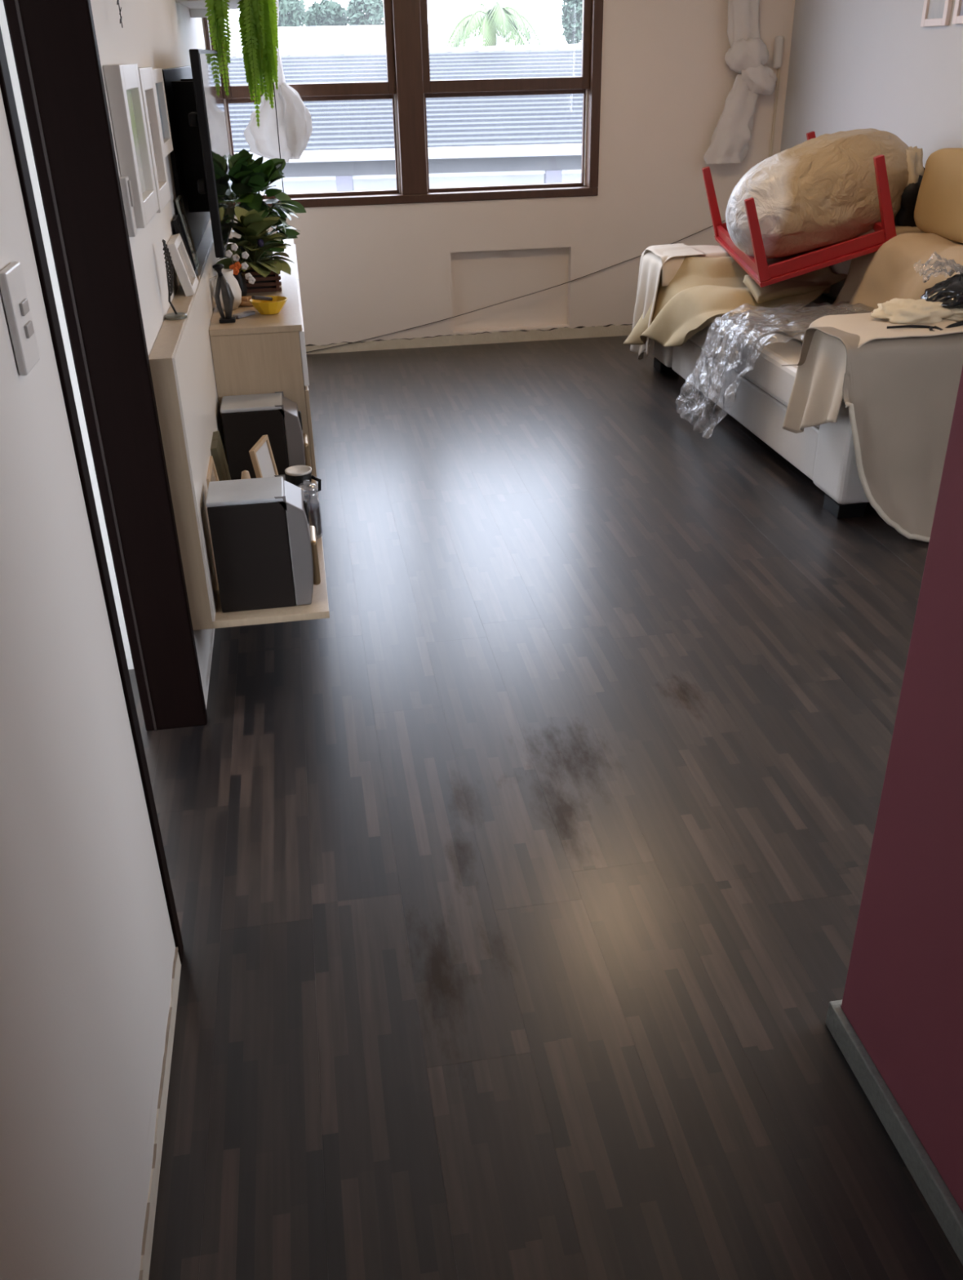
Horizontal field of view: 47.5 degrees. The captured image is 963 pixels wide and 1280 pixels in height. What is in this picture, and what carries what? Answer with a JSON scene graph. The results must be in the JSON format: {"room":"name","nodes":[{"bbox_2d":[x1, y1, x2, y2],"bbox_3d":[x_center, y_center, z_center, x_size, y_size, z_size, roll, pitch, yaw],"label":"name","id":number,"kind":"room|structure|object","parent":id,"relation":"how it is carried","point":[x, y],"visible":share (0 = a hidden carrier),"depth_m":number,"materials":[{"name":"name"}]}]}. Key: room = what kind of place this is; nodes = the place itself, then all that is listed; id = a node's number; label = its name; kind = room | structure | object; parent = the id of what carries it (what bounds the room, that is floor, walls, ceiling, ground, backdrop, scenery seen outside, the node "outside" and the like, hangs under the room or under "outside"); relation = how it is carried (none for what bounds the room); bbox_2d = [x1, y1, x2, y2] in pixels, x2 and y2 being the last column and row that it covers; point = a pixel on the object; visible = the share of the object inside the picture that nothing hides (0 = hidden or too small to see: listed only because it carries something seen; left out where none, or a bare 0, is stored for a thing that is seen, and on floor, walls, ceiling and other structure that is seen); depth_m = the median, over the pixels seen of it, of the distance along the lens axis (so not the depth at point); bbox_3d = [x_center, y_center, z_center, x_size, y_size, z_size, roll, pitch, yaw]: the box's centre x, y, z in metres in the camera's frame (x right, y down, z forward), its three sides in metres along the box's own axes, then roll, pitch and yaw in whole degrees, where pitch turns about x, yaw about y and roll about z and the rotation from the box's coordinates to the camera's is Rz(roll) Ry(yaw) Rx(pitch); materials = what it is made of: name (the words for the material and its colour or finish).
{"room":"living room","nodes":[
{"label":"living room","id":0,"kind":"room"},
{"bbox_2d":[0,0,133,669],"bbox_3d":[-2.073,-0.994,2.550,2.187,2.630,0.120,-5,29,-8],"label":"wall","id":1,"kind":"structure","parent":0,"point":[3,23],"depth_m":2.76,"materials":[{"name":"paint"}]},
{"bbox_2d":[0,0,214,1279],"bbox_3d":[-0.839,-0.873,2.275,0.150,2.630,8.444,-5,29,-8],"label":"wall","id":2,"kind":"structure","parent":0,"point":[87,947],"depth_m":1.45,"materials":[{"name":"paint"}]},
{"bbox_2d":[0,261,39,375],"bbox_3d":[-0.592,-0.413,1.406,0.015,0.127,0.088,-5,29,-8],"label":"light switch","id":3,"kind":"object","parent":2,"relation":"attached to","point":[12,286],"visible":1,"depth_m":1.39,"materials":[{"name":"white plastic"}]},
{"bbox_2d":[0,0,207,963],"bbox_3d":[-0.776,-0.493,2.085,0.161,2.120,0.940,-5,29,-8],"label":"door","id":4,"kind":"structure","parent":2,"relation":"in","point":[54,42],"depth_m":2.40,"materials":[{"name":"brown wood"}]},
{"bbox_2d":[116,0,123,27],"bbox_3d":[-0.807,-1.503,2.378,0.007,0.300,0.040,-5,29,-8],"label":"hanging ornament","id":5,"kind":"object","parent":2,"relation":"hanging from","point":[117,1],"visible":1,"depth_m":2.43,"materials":[{"name":"metal"}]},
{"bbox_2d":[119,176,137,237],"bbox_3d":[-0.779,-0.957,2.417,0.021,0.122,0.040,-5,29,-8],"label":"light switch","id":6,"kind":"object","parent":2,"relation":"attached to","point":[126,185],"visible":0.96,"depth_m":2.40,"materials":[{"name":"white plastic"}]},
{"bbox_2d":[102,63,159,228],"bbox_3d":[-0.807,-1.150,2.535,0.034,0.326,0.345,-5,29,-8],"label":"picture frame","id":7,"kind":"object","parent":2,"relation":"attached to","point":[122,82],"visible":0.91,"depth_m":2.44,"materials":[{"name":"white wood"}]},
{"bbox_2d":[126,89,146,194],"bbox_3d":[-0.816,-1.149,2.534,0.014,0.230,0.249,-5,29,-8],"label":"print","id":8,"kind":"object","parent":7,"relation":"attached to","point":[133,99],"depth_m":2.62},
{"bbox_2d":[137,66,170,213],"bbox_3d":[-0.865,-1.307,2.852,0.034,0.328,0.310,-5,29,-8],"label":"picture frame","id":9,"kind":"object","parent":2,"relation":"attached to","point":[145,74],"visible":0.52,"depth_m":2.91,"materials":[{"name":"white wood"}]},
{"bbox_2d":[145,90,159,182],"bbox_3d":[-0.874,-1.306,2.850,0.014,0.232,0.214,-5,29,-8],"label":"print","id":10,"kind":"object","parent":9,"relation":"attached to","point":[148,94],"depth_m":2.93},
{"bbox_2d":[138,946,181,1279],"bbox_3d":[-0.325,1.418,0.697,0.004,0.056,3.400,-5,29,-8],"label":"trim","id":11,"kind":"structure","parent":2,"relation":"attached to","point":[148,1228],"depth_m":1.82,"materials":[{"name":"paint"}]},
{"bbox_2d":[152,68,173,157],"bbox_3d":[-0.925,-1.509,3.128,0.029,0.220,0.290,-5,29,-8],"label":"picture frame","id":12,"kind":"object","parent":2,"relation":"attached to","point":[157,73],"visible":0.48,"depth_m":3.20,"materials":[{"name":"white wood"}]},
{"bbox_2d":[155,83,164,139],"bbox_3d":[-0.933,-1.508,3.127,0.012,0.154,0.224,-5,29,-8],"label":"print","id":13,"kind":"object","parent":12,"relation":"attached to","point":[160,91],"depth_m":3.21},
{"bbox_2d":[162,65,210,252],"bbox_3d":[-1.098,-1.825,4.117,0.015,0.584,1.380,-5,29,-8],"label":"panel","id":14,"kind":"object","parent":2,"relation":"attached to","point":[197,221],"visible":0.41,"depth_m":3.64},
{"bbox_2d":[171,48,235,257],"bbox_3d":[-0.986,-1.755,3.876,0.122,0.590,1.180,-5,29,-8],"label":"television","id":15,"kind":"object","parent":14,"relation":"attached to","point":[198,101],"visible":0.96,"depth_m":3.61,"materials":[{"name":"black plastic"}]},
{"bbox_2d":[175,0,241,17],"bbox_3d":[-1.137,-2.696,4.661,0.249,0.057,0.950,-5,29,-8],"label":"wall shelf","id":16,"kind":"object","parent":2,"relation":"attached to","point":[197,8],"visible":0.52,"depth_m":4.69,"materials":[{"name":"white paint"}]},
{"bbox_2d":[204,0,279,127],"bbox_3d":[-0.966,-2.517,4.449,0.270,0.786,0.539,-4,28,-6],"label":"fern","id":17,"kind":"object","parent":16,"relation":"on","point":[257,20],"visible":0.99,"depth_m":4.36,"materials":[{"name":"plant"}]},
{"bbox_2d":[273,82,284,192],"bbox_3d":[-0.856,-2.108,4.620,0.008,0.440,0.004,-5,29,-8],"label":"string","id":18,"kind":"object","parent":17,"relation":"hanging from","point":[273,82],"visible":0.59,"depth_m":4.60,"materials":[{"name":"fabric"}]},
{"bbox_2d":[148,217,329,630],"bbox_3d":[-0.833,-1.048,4.033,0.368,0.714,2.975,-5,29,-8],"label":"tv cabinet","id":19,"kind":"object","parent":2,"relation":"attached to","point":[197,360],"depth_m":3.08,"materials":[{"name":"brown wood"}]},
{"bbox_2d":[162,239,187,319],"bbox_3d":[-0.825,-0.956,2.897,0.060,0.201,0.060,12,31,22],"label":"tree sculpture","id":20,"kind":"object","parent":19,"relation":"on","point":[171,316],"visible":1,"depth_m":2.89,"materials":[{"name":"grey metal"}]},
{"bbox_2d":[167,233,198,296],"bbox_3d":[-0.890,-1.118,3.258,0.061,0.151,0.200,-5,29,-8],"label":"photo frame","id":21,"kind":"object","parent":19,"relation":"on","point":[180,260],"visible":0.92,"depth_m":3.20,"materials":[{"name":"white wood"}]},
{"bbox_2d":[177,245,192,281],"bbox_3d":[-0.893,-1.117,3.258,0.039,0.112,0.162,-5,29,-8],"label":"picture","id":22,"kind":"object","parent":21,"relation":"attached to","point":[183,254],"depth_m":3.31},
{"bbox_2d":[172,213,198,275],"bbox_3d":[-0.927,-1.227,3.423,0.043,0.184,0.150,-5,29,-8],"label":"photo frame","id":23,"kind":"object","parent":19,"relation":"on","point":[177,222],"visible":0.7,"depth_m":3.44,"materials":[{"name":"black plastic"}]},
{"bbox_2d":[177,222,194,269],"bbox_3d":[-0.927,-1.226,3.423,0.030,0.146,0.112,-5,29,-8],"label":"picture","id":24,"kind":"object","parent":23,"relation":"attached to","point":[180,227],"depth_m":3.45},
{"bbox_2d":[175,195,199,270],"bbox_3d":[-0.956,-1.321,3.557,0.035,0.224,0.150,-5,29,-8],"label":"photo frame","id":25,"kind":"object","parent":19,"relation":"on","point":[180,207],"visible":0.74,"depth_m":3.57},
{"bbox_2d":[206,455,218,488],"bbox_3d":[-0.757,-0.368,3.178,0.048,0.284,0.200,-5,29,-8],"label":"photo frame","id":26,"kind":"object","parent":19,"relation":"on","point":[212,476],"visible":0.23,"depth_m":3.15,"materials":[{"name":"brown wood"}]},
{"bbox_2d":[210,466,216,481],"bbox_3d":[-0.759,-0.368,3.178,0.036,0.254,0.170,-5,29,-8],"label":"picture","id":27,"kind":"object","parent":26,"relation":"attached to","point":[213,470],"depth_m":3.18},
{"bbox_2d":[210,431,231,480],"bbox_3d":[-0.788,-0.476,3.368,0.052,0.295,0.170,-5,29,-8],"label":"book","id":28,"kind":"object","parent":19,"relation":"on","point":[217,451],"visible":0.44,"depth_m":3.28,"materials":[{"name":"beige paper"}]},
{"bbox_2d":[212,263,235,323],"bbox_3d":[-0.847,-1.140,3.599,0.063,0.184,0.040,-5,29,-8],"label":"figurine","id":29,"kind":"object","parent":19,"relation":"on","point":[228,297],"visible":1,"depth_m":3.59,"materials":[{"name":"black plastic"}]},
{"bbox_2d":[208,269,241,310],"bbox_3d":[-0.885,-1.218,3.803,0.097,0.128,0.097,13,32,25],"label":"vase","id":30,"kind":"object","parent":19,"relation":"on","point":[228,273],"visible":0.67,"depth_m":3.78,"materials":[{"name":"ceramic"}]},
{"bbox_2d":[225,243,255,296],"bbox_3d":[-0.866,-1.326,3.940,0.098,0.188,0.069,-5,29,-8],"label":"flower vase","id":31,"kind":"object","parent":19,"relation":"on","point":[237,274],"visible":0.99,"depth_m":3.93,"materials":[{"name":"black plastic"}]},
{"bbox_2d":[232,310,255,319],"bbox_3d":[-0.806,-1.104,3.712,0.030,0.012,0.085,16,33,29],"label":"remote control","id":32,"kind":"object","parent":19,"relation":"on","point":[249,313],"visible":0.91,"depth_m":3.70,"materials":[{"name":"grey plastic"}]},
{"bbox_2d":[231,191,257,238],"bbox_3d":[-1.014,-1.791,4.691,0.188,0.300,0.212,-5,29,-8],"label":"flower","id":33,"kind":"object","parent":19,"relation":"on","point":[233,233],"visible":0.02,"depth_m":4.65,"materials":[{"name":"white plant"}]},
{"bbox_2d":[241,470,250,479],"bbox_3d":[-0.659,-0.347,3.128,0.064,0.290,0.064,-5,29,-8],"label":"wooden block","id":34,"kind":"object","parent":19,"relation":"on","point":[245,474],"visible":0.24,"depth_m":3.06,"materials":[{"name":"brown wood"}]},
{"bbox_2d":[239,295,259,306],"bbox_3d":[-0.828,-1.208,3.889,0.148,0.027,0.106,-5,29,-8],"label":"wooden dish","id":35,"kind":"object","parent":19,"relation":"on","point":[245,302],"visible":0.21,"depth_m":3.86,"materials":[{"name":"brown wood"}]},
{"bbox_2d":[214,205,293,277],"bbox_3d":[-0.857,-1.484,4.060,0.309,0.227,0.322,-5,29,-8],"label":"plant","id":36,"kind":"object","parent":19,"relation":"on","point":[251,225],"visible":0.87,"depth_m":4.03,"materials":[{"name":"green plant"}]},
{"bbox_2d":[231,258,281,293],"bbox_3d":[-0.849,-1.375,4.117,0.181,0.105,0.148,-5,29,-8],"label":"planter","id":37,"kind":"object","parent":19,"relation":"on","point":[271,282],"visible":0.38,"depth_m":4.07,"materials":[{"name":"brown wood"}]},
{"bbox_2d":[205,474,320,612],"bbox_3d":[-0.579,-0.262,2.938,0.269,0.316,0.167,-5,29,-8],"label":"speaker","id":38,"kind":"object","parent":19,"relation":"on","point":[264,544],"visible":1,"depth_m":2.87},
{"bbox_2d":[309,525,320,585],"bbox_3d":[-0.456,-0.231,2.978,0.022,0.130,0.124,-5,29,-8],"label":"grille","id":39,"kind":"object","parent":38,"relation":"attached to","point":[317,580],"depth_m":2.93,"materials":[{"name":"brown metal"}]},
{"bbox_2d":[248,435,278,478],"bbox_3d":[-0.670,-0.457,3.325,0.127,0.298,0.150,2,28,5],"label":"photo frame","id":40,"kind":"object","parent":19,"relation":"on","point":[261,455],"visible":0.45,"depth_m":3.28,"materials":[{"name":"brown wood"}]},
{"bbox_2d":[256,441,275,477],"bbox_3d":[-0.639,-0.456,3.322,0.050,0.276,0.128,2,28,5],"label":"picture","id":41,"kind":"object","parent":40,"relation":"attached to","point":[265,462],"depth_m":3.29},
{"bbox_2d":[220,391,311,481],"bbox_3d":[-0.716,-0.652,3.668,0.269,0.316,0.164,-5,29,-8],"label":"speaker","id":42,"kind":"object","parent":19,"relation":"on","point":[246,419],"visible":0.8,"depth_m":3.57},
{"bbox_2d":[302,433,311,466],"bbox_3d":[-0.593,-0.621,3.707,0.022,0.130,0.122,-5,29,-8],"label":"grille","id":43,"kind":"object","parent":42,"relation":"attached to","point":[305,440],"depth_m":3.65,"materials":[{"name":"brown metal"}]},
{"bbox_2d":[227,148,306,260],"bbox_3d":[-0.834,-1.664,4.280,0.294,0.459,0.378,-5,29,-8],"label":"leafy houseplant","id":44,"kind":"object","parent":19,"relation":"on","point":[248,176],"visible":0.59,"depth_m":4.17,"materials":[{"name":"green plant"}]},
{"bbox_2d":[248,296,288,315],"bbox_3d":[-0.727,-1.142,3.742,0.132,0.046,0.119,-5,29,-8],"label":"bowl","id":45,"kind":"object","parent":19,"relation":"on","point":[275,306],"visible":0.98,"depth_m":3.71,"materials":[{"name":"ceramic"}]},
{"bbox_2d":[251,295,272,301],"bbox_3d":[-0.751,-1.170,3.745,0.075,0.026,0.020,-26,37,-38],"label":"case","id":46,"kind":"object","parent":45,"relation":"on","point":[253,297],"visible":1,"depth_m":3.73,"materials":[{"name":"grey plastic"}]},
{"bbox_2d":[212,351,329,628],"bbox_3d":[-0.801,-0.745,4.201,0.306,0.021,2.975,-5,29,-8],"label":"shelf","id":47,"kind":"object","parent":19,"relation":"attached to","point":[318,608],"depth_m":2.93,"materials":[{"name":"brown wood"}]},
{"bbox_2d":[293,244,298,279],"bbox_3d":[-0.826,-1.603,4.894,0.017,0.181,0.952,-5,29,-8],"label":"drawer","id":48,"kind":"object","parent":19,"relation":"in","point":[294,244],"depth_m":4.82,"materials":[{"name":"white paint"}]},
{"bbox_2d":[284,465,321,503],"bbox_3d":[-0.584,-0.494,3.562,0.102,0.133,0.087,-26,37,-38],"label":"cup","id":49,"kind":"object","parent":19,"relation":"on","point":[300,476],"visible":0.75,"depth_m":3.53,"materials":[{"name":"ceramic"}]},
{"bbox_2d":[297,280,309,386],"bbox_3d":[-0.669,-1.157,4.060,0.017,0.181,0.952,-5,29,-8],"label":"drawer","id":50,"kind":"object","parent":19,"relation":"in","point":[300,372],"depth_m":3.65,"materials":[{"name":"white paint"}]},
{"bbox_2d":[307,502,321,535],"bbox_3d":[-0.525,-0.400,3.331,0.068,0.183,0.068,-5,29,-8],"label":"glass jar","id":51,"kind":"object","parent":19,"relation":"on","point":[313,508],"visible":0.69,"depth_m":3.33,"materials":[{"name":"clear glass"}]},
{"bbox_2d":[202,0,795,345],"bbox_3d":[0.128,-3.034,6.246,3.638,2.630,0.160,-5,29,-8],"label":"wall","id":52,"kind":"structure","parent":0,"point":[365,272],"depth_m":6.47,"materials":[{"name":"beige paint"}]},
{"bbox_2d":[243,0,312,162],"bbox_3d":[-1.121,-3.243,5.719,0.376,1.375,0.131,-5,29,-8],"label":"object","id":53,"kind":"object","parent":52,"relation":"hanging from","point":[294,117],"visible":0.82,"depth_m":5.92,"materials":[{"name":"white fabric"}]},
{"bbox_2d":[203,0,604,207],"bbox_3d":[-0.400,-3.221,6.022,2.155,1.510,0.142,-5,29,-8],"label":"window","id":54,"kind":"structure","parent":52,"relation":"in","point":[409,84],"depth_m":6.15,"materials":[{"name":"brown wood"}]},
{"bbox_2d":[207,19,211,49],"bbox_3d":[-1.434,-3.329,5.668,0.032,0.622,0.031,-5,29,-8],"label":"blind cord","id":55,"kind":"object","parent":54,"relation":"hanging from","point":[207,20],"visible":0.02,"depth_m":5.75,"materials":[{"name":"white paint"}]},
{"bbox_2d":[305,324,632,354],"bbox_3d":[0.191,-1.883,6.779,3.268,0.076,0.004,-5,29,-8],"label":"trim","id":56,"kind":"structure","parent":52,"relation":"attached to","point":[562,333],"depth_m":6.75,"materials":[{"name":"paint"}]},
{"bbox_2d":[306,220,725,352],"bbox_3d":[0.206,-2.143,6.631,2.601,0.653,0.005,-5,29,-8],"label":"loose cable","id":57,"kind":"object","parent":52,"relation":"attached to","point":[723,220],"visible":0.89,"depth_m":6.66,"materials":[{"name":"grey plastic"}]},
{"bbox_2d":[703,0,777,164],"bbox_3d":[1.481,-3.451,6.088,0.397,1.460,0.157,-5,29,-8],"label":"curtain","id":58,"kind":"object","parent":52,"relation":"hanging from","point":[748,55],"visible":1,"depth_m":6.21,"materials":[{"name":"white fabric"}]},
{"bbox_2d":[768,35,784,157],"bbox_3d":[1.710,-2.733,6.586,0.056,1.585,0.044,-5,29,-8],"label":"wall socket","id":59,"kind":"object","parent":52,"relation":"attached to","point":[779,40],"visible":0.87,"depth_m":6.27,"materials":[{"name":"white plastic"}]},
{"bbox_2d":[128,335,962,1279],"bbox_3d":[-0.181,0.254,3.035,5.815,0.120,8.704,-5,29,-8],"label":"floor","id":60,"kind":"structure","parent":0,"point":[517,882],"depth_m":2.47,"materials":[{"name":"laminate"}]},
{"bbox_2d":[653,258,869,519],"bbox_3d":[1.617,-1.399,5.057,0.950,0.800,2.350,-5,29,-8],"label":"sofa","id":61,"kind":"object","parent":60,"relation":"on","point":[825,453],"visible":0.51,"depth_m":4.75,"materials":[{"name":"white leather"}]},
{"bbox_2d":[630,243,731,359],"bbox_3d":[1.369,-1.852,5.983,1.056,0.582,0.415,-5,29,-8],"label":"sheet","id":62,"kind":"object","parent":61,"relation":"on","point":[668,258],"visible":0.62,"depth_m":5.82,"materials":[{"name":"beige fabric"}]},
{"bbox_2d":[623,256,847,346],"bbox_3d":[1.326,-1.666,5.525,0.848,0.556,1.232,-7,29,-10],"label":"sheet","id":63,"kind":"object","parent":61,"relation":"on","point":[703,290],"visible":0.77,"depth_m":5.40,"materials":[{"name":"beige fabric"}]},
{"bbox_2d":[688,293,835,369],"bbox_3d":[1.536,-1.570,5.462,0.930,0.178,0.895,-5,29,-8],"label":"seat cushion","id":64,"kind":"object","parent":61,"relation":"on","point":[698,340],"depth_m":5.17,"materials":[{"name":"white leather"}]},
{"bbox_2d":[675,301,873,434],"bbox_3d":[1.384,-1.171,4.830,0.783,0.553,1.000,-5,29,-8],"label":"plastic sheet","id":65,"kind":"object","parent":61,"relation":"on","point":[784,317],"visible":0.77,"depth_m":4.88,"materials":[{"name":"clear plastic"}]},
{"bbox_2d":[733,331,819,426],"bbox_3d":[1.683,-1.151,4.678,0.930,0.178,0.895,-5,29,-8],"label":"seat cushion","id":66,"kind":"object","parent":61,"relation":"on","point":[766,375],"depth_m":4.71,"materials":[{"name":"white leather"}]},
{"bbox_2d":[702,131,897,287],"bbox_3d":[1.495,-2.116,5.296,0.680,0.551,1.278,0,28,2],"label":"table","id":67,"kind":"object","parent":61,"relation":"on","point":[765,272],"visible":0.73,"depth_m":4.82,"materials":[{"name":"paint"}]},
{"bbox_2d":[725,128,924,258],"bbox_3d":[1.562,-2.055,5.044,0.863,0.540,0.502,-2,28,-2],"label":"wrapped bundle","id":68,"kind":"object","parent":67,"relation":"on","point":[821,191],"visible":0.87,"depth_m":4.86,"materials":[{"name":"plastic"}]},
{"bbox_2d":[765,225,962,342],"bbox_3d":[1.761,-1.473,4.624,0.803,0.413,1.120,-5,29,-8],"label":"cover","id":69,"kind":"object","parent":61,"relation":"on","point":[887,273],"visible":0.32,"depth_m":4.71,"materials":[{"name":"beige fabric"}]},
{"bbox_2d":[914,147,962,243],"bbox_3d":[2.043,-1.829,4.532,0.191,0.365,0.728,-5,29,-8],"label":"cushion","id":70,"kind":"object","parent":69,"relation":"on","point":[939,207],"visible":0.92,"depth_m":4.61,"materials":[{"name":"fabric"}]},
{"bbox_2d":[782,312,962,542],"bbox_3d":[1.732,-0.839,4.110,1.040,0.702,0.736,-5,29,-8],"label":"cover","id":71,"kind":"object","parent":61,"relation":"on","point":[899,387],"visible":0.89,"depth_m":3.90,"materials":[{"name":"beige fabric"}]},
{"bbox_2d":[871,297,962,324],"bbox_3d":[1.683,-1.224,4.050,0.516,0.091,0.264,-5,29,-8],"label":"crumpled cloth","id":72,"kind":"object","parent":71,"relation":"on","point":[909,311],"visible":0.88,"depth_m":3.96,"materials":[{"name":"beige fabric"}]},
{"bbox_2d":[886,251,962,331],"bbox_3d":[1.701,-1.257,3.958,0.332,0.225,0.496,14,32,26],"label":"bag","id":73,"kind":"object","parent":71,"relation":"on","point":[949,291],"visible":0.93,"depth_m":3.99,"materials":[{"name":"plastic"}]},
{"bbox_2d":[894,166,924,226],"bbox_3d":[1.954,-1.995,4.968,0.218,0.304,0.186,-5,29,-8],"label":"bag","id":74,"kind":"object","parent":61,"relation":"on","point":[904,216],"visible":0.41,"depth_m":4.91,"materials":[{"name":"black fabric"}]},
{"bbox_2d":[780,0,962,167],"bbox_3d":[2.542,-1.197,2.737,0.150,2.630,8.444,-5,29,-8],"label":"wall","id":75,"kind":"structure","parent":0,"point":[854,64],"depth_m":5.40,"materials":[{"name":"paint"}]},
{"bbox_2d":[920,0,952,26],"bbox_3d":[2.013,-2.876,4.795,0.019,0.325,0.210,-5,29,-8],"label":"picture frame","id":76,"kind":"object","parent":75,"relation":"attached to","point":[935,12],"visible":1,"depth_m":4.84,"materials":[{"name":"white wood"}]},
{"bbox_2d":[927,0,945,18],"bbox_3d":[2.018,-2.877,4.795,0.007,0.269,0.154,-5,29,-8],"label":"print","id":77,"kind":"object","parent":76,"relation":"attached to","point":[935,8],"depth_m":4.85},
{"bbox_2d":[951,0,962,24],"bbox_3d":[2.056,-2.757,4.562,0.019,0.325,0.210,-5,29,-8],"label":"picture frame","id":78,"kind":"object","parent":75,"relation":"attached to","point":[957,18],"visible":1,"depth_m":4.68,"materials":[{"name":"white wood"}]},
{"bbox_2d":[959,0,962,15],"bbox_3d":[2.061,-2.758,4.563,0.007,0.269,0.154,-5,29,-8],"label":"print","id":79,"kind":"object","parent":78,"relation":"attached to","point":[961,2],"depth_m":4.67},
{"bbox_2d":[841,365,962,1212],"bbox_3d":[0.945,0.262,0.097,0.140,2.630,3.015,-5,29,-8],"label":"wall partition","id":80,"kind":"structure","parent":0,"point":[903,999],"depth_m":1.65,"materials":[{"name":"red paint"}]},
{"bbox_2d":[826,1000,962,1265],"bbox_3d":[0.960,1.383,0.707,0.156,0.058,3.029,-5,29,-8],"label":"baseboard","id":81,"kind":"structure","parent":80,"relation":"attached to","point":[932,1186],"depth_m":1.78,"materials":[{"name":"grey stone"}]},
{"label":"outside","id":82,"kind":"structure","parent":0,"visible":0},
{"bbox_3d":[-2.359,-2.667,15.373,120.000,0.200,150.000,-5,29,-8],"label":"ground","id":83,"kind":"structure","parent":82,"visible":0},
{"bbox_2d":[278,0,308,26],"bbox_3d":[-6.190,-17.332,35.546,1.608,6.629,1.724,-5,29,-8],"label":"tree","id":84,"kind":"object","parent":83,"relation":"on","point":[292,13],"visible":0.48,"depth_m":33.97,"materials":[{"name":"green plant"}]},
{"bbox_2d":[304,0,349,26],"bbox_3d":[-5.091,-18.333,37.513,1.613,6.482,1.675,-5,29,-8],"label":"tree","id":85,"kind":"object","parent":83,"relation":"on","point":[327,12],"visible":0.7,"depth_m":35.82,"materials":[{"name":"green plant"}]},
{"bbox_2d":[225,23,442,52],"bbox_3d":[-6.889,-11.880,26.837,11.300,5.315,6.400,-5,29,-8],"label":"building","id":86,"kind":"structure","parent":83,"relation":"on","point":[353,37],"depth_m":23.48,"materials":[{"name":"white"}]},
{"bbox_2d":[344,0,384,26],"bbox_3d":[-3.638,-18.027,36.790,1.524,6.573,1.762,-5,29,-8],"label":"tree","id":87,"kind":"object","parent":83,"relation":"on","point":[373,9],"visible":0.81,"depth_m":35.09,"materials":[{"name":"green plant"}]},
{"bbox_2d":[226,43,582,195],"bbox_3d":[0.757,-6.063,16.202,21.002,4.869,8.260,-3,28,-2],"label":"house","id":88,"kind":"structure","parent":83,"relation":"on","point":[532,139],"depth_m":12.76,"materials":[{"name":"grey tile"}]},
{"bbox_2d":[446,1,541,47],"bbox_3d":[0.258,-8.084,19.314,1.713,5.499,1.734,4,29,9],"label":"palm tree","id":89,"kind":"object","parent":83,"relation":"on","point":[507,20],"visible":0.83,"depth_m":17.82,"materials":[{"name":"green plant"}]},
{"bbox_2d":[560,0,582,44],"bbox_3d":[3.117,-18.792,37.650,0.866,6.840,1.663,-5,29,-8],"label":"tree","id":90,"kind":"object","parent":83,"relation":"on","point":[572,11],"visible":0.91,"depth_m":36.31,"materials":[{"name":"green plant"}]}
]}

